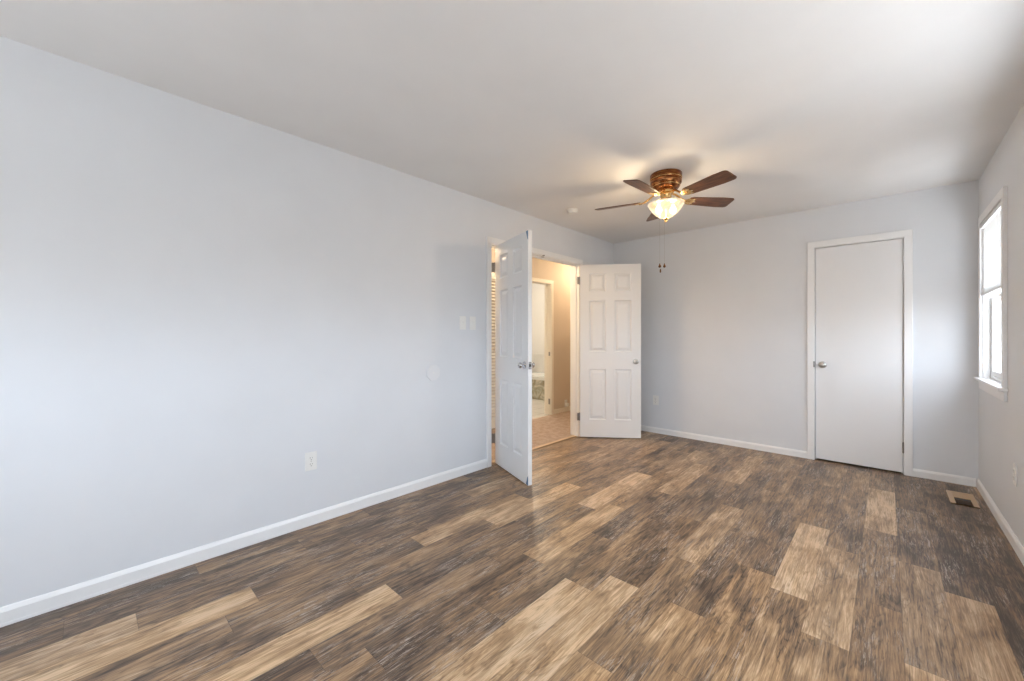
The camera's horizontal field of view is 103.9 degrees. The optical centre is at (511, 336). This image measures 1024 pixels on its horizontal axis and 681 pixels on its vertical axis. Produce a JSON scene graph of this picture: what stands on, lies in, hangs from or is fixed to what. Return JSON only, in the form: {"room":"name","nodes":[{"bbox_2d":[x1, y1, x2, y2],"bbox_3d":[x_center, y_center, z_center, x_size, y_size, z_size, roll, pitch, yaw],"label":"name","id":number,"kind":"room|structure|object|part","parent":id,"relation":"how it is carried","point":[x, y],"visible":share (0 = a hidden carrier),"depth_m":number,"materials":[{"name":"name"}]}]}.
{"room":"empty bedroom","nodes":[
{"label":"empty bedroom","id":0,"kind":"room"},
{"bbox_2d":[0,36,612,606],"bbox_3d":[-0.540,-0.021,4.203,1.180,2.440,8.040,0,0,43],"label":"wall","id":1,"kind":"structure","parent":0,"point":[198,301],"depth_m":2.15,"materials":[{"name":"grey paint"}]},
{"bbox_2d":[0,459,486,627],"bbox_3d":[-1.494,1.159,2.308,0.013,0.078,3.699,0,0,43],"label":"baseboard","id":2,"kind":"structure","parent":1,"relation":"attached to","point":[41,604],"depth_m":2.12,"materials":[{"name":"white wood"}]},
{"bbox_2d":[305,451,316,471],"bbox_3d":[-1.276,0.794,2.544,0.009,0.116,0.072,0,0,43],"label":"wall outlet","id":3,"kind":"object","parent":1,"relation":"attached to","point":[311,457],"visible":1,"depth_m":2.54,"materials":[{"name":"white plastic"}]},
{"bbox_2d":[427,365,439,380],"bbox_3d":[-0.634,0.294,3.231,0.011,0.126,0.126,0,0,43],"label":"cover plate","id":4,"kind":"object","parent":1,"relation":"attached to","point":[433,372],"visible":1,"depth_m":3.23,"materials":[{"name":"white plastic"}]},
{"bbox_2d":[459,316,465,329],"bbox_3d":[-0.421,-0.115,3.453,0.018,0.116,0.070,0,0,43],"label":"light switch","id":5,"kind":"object","parent":1,"relation":"attached to","point":[462,319],"visible":1,"depth_m":3.45,"materials":[{"name":"white plastic"}]},
{"bbox_2d":[470,317,475,329],"bbox_3d":[-0.343,-0.115,3.537,0.018,0.116,0.070,0,0,43],"label":"light switch","id":6,"kind":"object","parent":1,"relation":"attached to","point":[472,319],"visible":1,"depth_m":3.54,"materials":[{"name":"white plastic"}]},
{"bbox_2d":[492,272,494,428],"bbox_3d":[-0.263,0.184,5.162,0.034,2.010,0.800,0,0,43],"label":"door","id":7,"kind":"structure","parent":1,"relation":"in","point":[493,274],"depth_m":5.18,"materials":[{"name":"beige paint"}]},
{"bbox_2d":[492,230,534,485],"bbox_3d":[-0.003,0.172,3.484,0.148,2.030,0.676,0,0,-26],"label":"door","id":8,"kind":"structure","parent":1,"relation":"in","point":[512,266],"depth_m":3.42,"materials":[{"name":"white wood"}]},
{"bbox_3d":[0.076,0.234,3.222,0.056,0.059,0.059,0,0,-26],"label":"knob","id":9,"kind":"part","parent":8,"relation":"part of","materials":[{"name":"silver metal"}]},
{"bbox_2d":[486,236,582,467],"bbox_3d":[0.258,0.143,4.279,0.156,2.112,1.574,0,0,43],"label":"door frame","id":10,"kind":"structure","parent":1,"relation":"attached to","point":[574,263],"depth_m":4.59,"materials":[{"name":"white wood"}]},
{"bbox_2d":[532,277,553,414],"bbox_3d":[0.309,0.176,5.877,0.136,2.046,0.821,0,0,43],"label":"door frame","id":11,"kind":"structure","parent":1,"relation":"attached to","point":[548,284],"depth_m":6.12,"materials":[{"name":"beige paint"}]},
{"bbox_2d":[554,406,569,413],"bbox_3d":[1.210,1.163,6.755,0.013,0.070,1.683,0,0,43],"label":"baseboard","id":12,"kind":"structure","parent":1,"relation":"attached to","point":[563,409],"depth_m":6.29,"materials":[{"name":"beige paint"}]},
{"bbox_2d":[577,264,640,437],"bbox_3d":[1.137,0.172,4.716,0.733,2.030,0.161,0,0,6],"label":"door","id":13,"kind":"structure","parent":1,"relation":"in","point":[610,294],"depth_m":4.70,"materials":[{"name":"white wood"}]},
{"bbox_2d":[0,399,1023,680],"bbox_3d":[0.005,1.257,3.688,6.220,0.124,7.910,0,0,43],"label":"floor","id":14,"kind":"structure","parent":0,"point":[652,556],"depth_m":1.90,"materials":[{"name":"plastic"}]},
{"bbox_2d":[492,435,574,462],"bbox_3d":[0.259,1.195,4.285,0.045,0.006,1.460,0,0,43],"label":"threshold","id":15,"kind":"object","parent":14,"relation":"on","point":[562,439],"visible":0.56,"depth_m":4.46,"materials":[{"name":"beige wood"}]},
{"bbox_2d":[532,372,543,399],"bbox_3d":[0.802,0.979,7.793,1.580,0.435,0.778,0,0,43],"label":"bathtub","id":16,"kind":"object","parent":14,"relation":"on","point":[537,377],"visible":0.26,"depth_m":7.58,"materials":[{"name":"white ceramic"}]},
{"bbox_2d":[946,490,979,508],"bbox_3d":[3.312,1.196,2.948,0.140,0.006,0.325,0,0,43],"label":"floor vent","id":17,"kind":"object","parent":14,"relation":"in","point":[959,498],"visible":1,"depth_m":2.94,"materials":[{"name":"beige metal"}]},
{"bbox_2d":[0,0,1023,243],"bbox_3d":[0.467,-1.301,2.066,3.450,0.120,6.290,0,0,43],"label":"ceiling","id":18,"kind":"structure","parent":0,"point":[541,109],"depth_m":1.98,"materials":[{"name":"paint"}]},
{"bbox_2d":[567,208,577,214],"bbox_3d":[0.591,-1.219,3.920,0.104,0.044,0.104,0,0,43],"label":"smoke detector","id":19,"kind":"object","parent":18,"relation":"attached to","point":[571,211],"visible":1,"depth_m":3.89,"materials":[{"name":"white plastic"}]},
{"bbox_2d":[595,168,736,272],"bbox_3d":[1.154,-0.866,3.054,1.060,0.750,1.023,0,0,43],"label":"ceiling fan","id":20,"kind":"object","parent":18,"relation":"hanging from","point":[663,183],"visible":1,"depth_m":3.01,"materials":[{"name":"brown wood"}]},
{"bbox_3d":[0.858,-1.049,3.243,0.358,0.006,0.132,0,13,28],"label":"blade","id":21,"kind":"part","parent":20,"relation":"part of","materials":[{"name":"brown wood"}]},
{"bbox_3d":[0.921,-1.049,2.820,0.358,0.006,0.132,0,13,-44],"label":"blade","id":22,"kind":"part","parent":20,"relation":"part of","materials":[{"name":"brown wood"}]},
{"bbox_3d":[1.242,-1.049,3.434,0.132,0.006,0.358,-13,-2,9],"label":"blade","id":23,"kind":"part","parent":20,"relation":"part of","materials":[{"name":"brown wood"}]},
{"bbox_3d":[1.189,-0.802,3.125,0.001,0.458,0.002,0,0,43],"label":"pull chain","id":24,"kind":"part","parent":20,"relation":"part of","materials":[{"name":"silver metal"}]},
{"bbox_3d":[1.343,-1.049,2.748,0.132,0.006,0.358,14,-6,-26],"label":"blade","id":25,"kind":"part","parent":20,"relation":"part of","materials":[{"name":"brown wood"}]},
{"bbox_3d":[1.541,-1.049,3.128,0.358,0.006,0.132,0,-13,-8],"label":"blade","id":26,"kind":"part","parent":20,"relation":"part of","materials":[{"name":"brown wood"}]},
{"bbox_2d":[532,283,543,353],"bbox_3d":[0.087,-0.021,7.108,1.870,2.440,3.000,0,0,43],"label":"wall","id":27,"kind":"structure","parent":0,"point":[537,289],"depth_m":8.59,"materials":[{"name":"white paint"}]},
{"bbox_2d":[532,353,543,371],"bbox_3d":[1.067,0.569,8.084,1.770,0.400,0.035,0,0,43],"label":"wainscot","id":28,"kind":"structure","parent":27,"relation":"attached to","point":[537,358],"depth_m":8.55,"materials":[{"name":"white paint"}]},
{"bbox_2d":[613,180,978,479],"bbox_3d":[2.573,-0.021,4.320,3.450,2.440,0.120,0,0,43],"label":"wall","id":29,"kind":"structure","parent":0,"point":[724,322],"depth_m":4.08,"materials":[{"name":"grey paint"}]},
{"bbox_2d":[653,395,658,404],"bbox_3d":[1.783,0.794,4.970,0.072,0.116,0.009,0,0,43],"label":"wall outlet","id":30,"kind":"object","parent":29,"relation":"attached to","point":[655,398],"visible":1,"depth_m":4.97,"materials":[{"name":"white plastic"}]},
{"bbox_2d":[641,425,806,457],"bbox_3d":[2.131,1.165,4.642,2.096,0.066,0.013,0,0,43],"label":"baseboard","id":31,"kind":"structure","parent":29,"relation":"attached to","point":[773,449],"depth_m":4.40,"materials":[{"name":"white wood"}]},
{"bbox_2d":[816,239,903,471],"bbox_3d":[3.165,0.168,3.668,0.622,2.030,0.098,0,0,43],"label":"door","id":32,"kind":"structure","parent":29,"relation":"in","point":[859,287],"depth_m":3.67,"materials":[{"name":"white wood"}]},
{"bbox_3d":[2.967,0.274,3.830,0.066,0.066,0.062,0,0,43],"label":"knob","id":33,"kind":"part","parent":32,"relation":"part of","materials":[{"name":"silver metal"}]},
{"bbox_2d":[807,229,912,475],"bbox_3d":[3.202,0.142,3.719,0.730,2.114,0.138,0,0,43],"label":"door frame","id":34,"kind":"structure","parent":29,"relation":"attached to","point":[906,235],"depth_m":3.58,"materials":[{"name":"white wood"}]},
{"bbox_2d":[913,468,975,486],"bbox_3d":[3.560,1.165,3.307,0.356,0.066,0.013,0,0,43],"label":"baseboard","id":35,"kind":"structure","parent":29,"relation":"attached to","point":[956,479],"depth_m":3.30,"materials":[{"name":"white wood"}]},
{"bbox_2d":[979,104,1023,546],"bbox_3d":[1.643,-0.021,0.885,0.120,2.440,6.170,0,0,43],"label":"wall","id":36,"kind":"structure","parent":0,"point":[1001,424],"depth_m":2.35,"materials":[{"name":"grey paint"}]},
{"bbox_2d":[973,186,1007,401],"bbox_3d":[3.338,-0.256,2.715,0.180,1.310,0.946,0,0,43],"label":"window","id":37,"kind":"structure","parent":36,"relation":"in","point":[992,378],"depth_m":2.84,"materials":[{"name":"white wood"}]},
{"bbox_2d":[979,202,1000,317],"bbox_3d":[3.300,-0.488,2.751,0.040,0.700,0.764,0,0,43],"label":"window blind","id":38,"kind":"object","parent":37,"relation":"attached to","point":[991,226],"visible":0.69,"depth_m":2.79,"materials":[{"name":"white plastic"}]},
{"bbox_3d":[3.462,-0.567,2.936,0.002,0.502,0.002,0,0,43],"label":"ladder cord","id":39,"kind":"part","parent":38,"relation":"part of","materials":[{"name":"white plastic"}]},
{"bbox_3d":[3.303,-0.314,2.748,0.024,0.016,0.756,0,0,43],"label":"rail","id":40,"kind":"part","parent":38,"relation":"part of","materials":[{"name":"white plastic"}]},
{"bbox_3d":[3.338,0.325,2.715,0.180,0.022,0.946,0,0,43],"label":"sill","id":41,"kind":"part","parent":37,"relation":"part of","materials":[{"name":"white wood"}]},
{"bbox_3d":[3.341,0.002,2.713,0.034,0.622,0.754,0,0,43],"label":"sash","id":42,"kind":"part","parent":37,"relation":"part of","materials":[{"name":"white plastic"}]},
{"bbox_2d":[976,478,1023,565],"bbox_3d":[1.639,1.163,0.979,0.013,0.070,6.035,0,0,43],"label":"baseboard","id":43,"kind":"structure","parent":36,"relation":"attached to","point":[1010,535],"depth_m":2.47,"materials":[{"name":"white wood"}]},
{"bbox_2d":[1013,463,1016,485],"bbox_3d":[2.848,0.784,2.270,0.009,0.116,0.072,0,0,43],"label":"wall outlet","id":44,"kind":"object","parent":36,"relation":"attached to","point":[1014,464],"visible":1,"depth_m":2.26,"materials":[{"name":"white plastic"}]}
]}

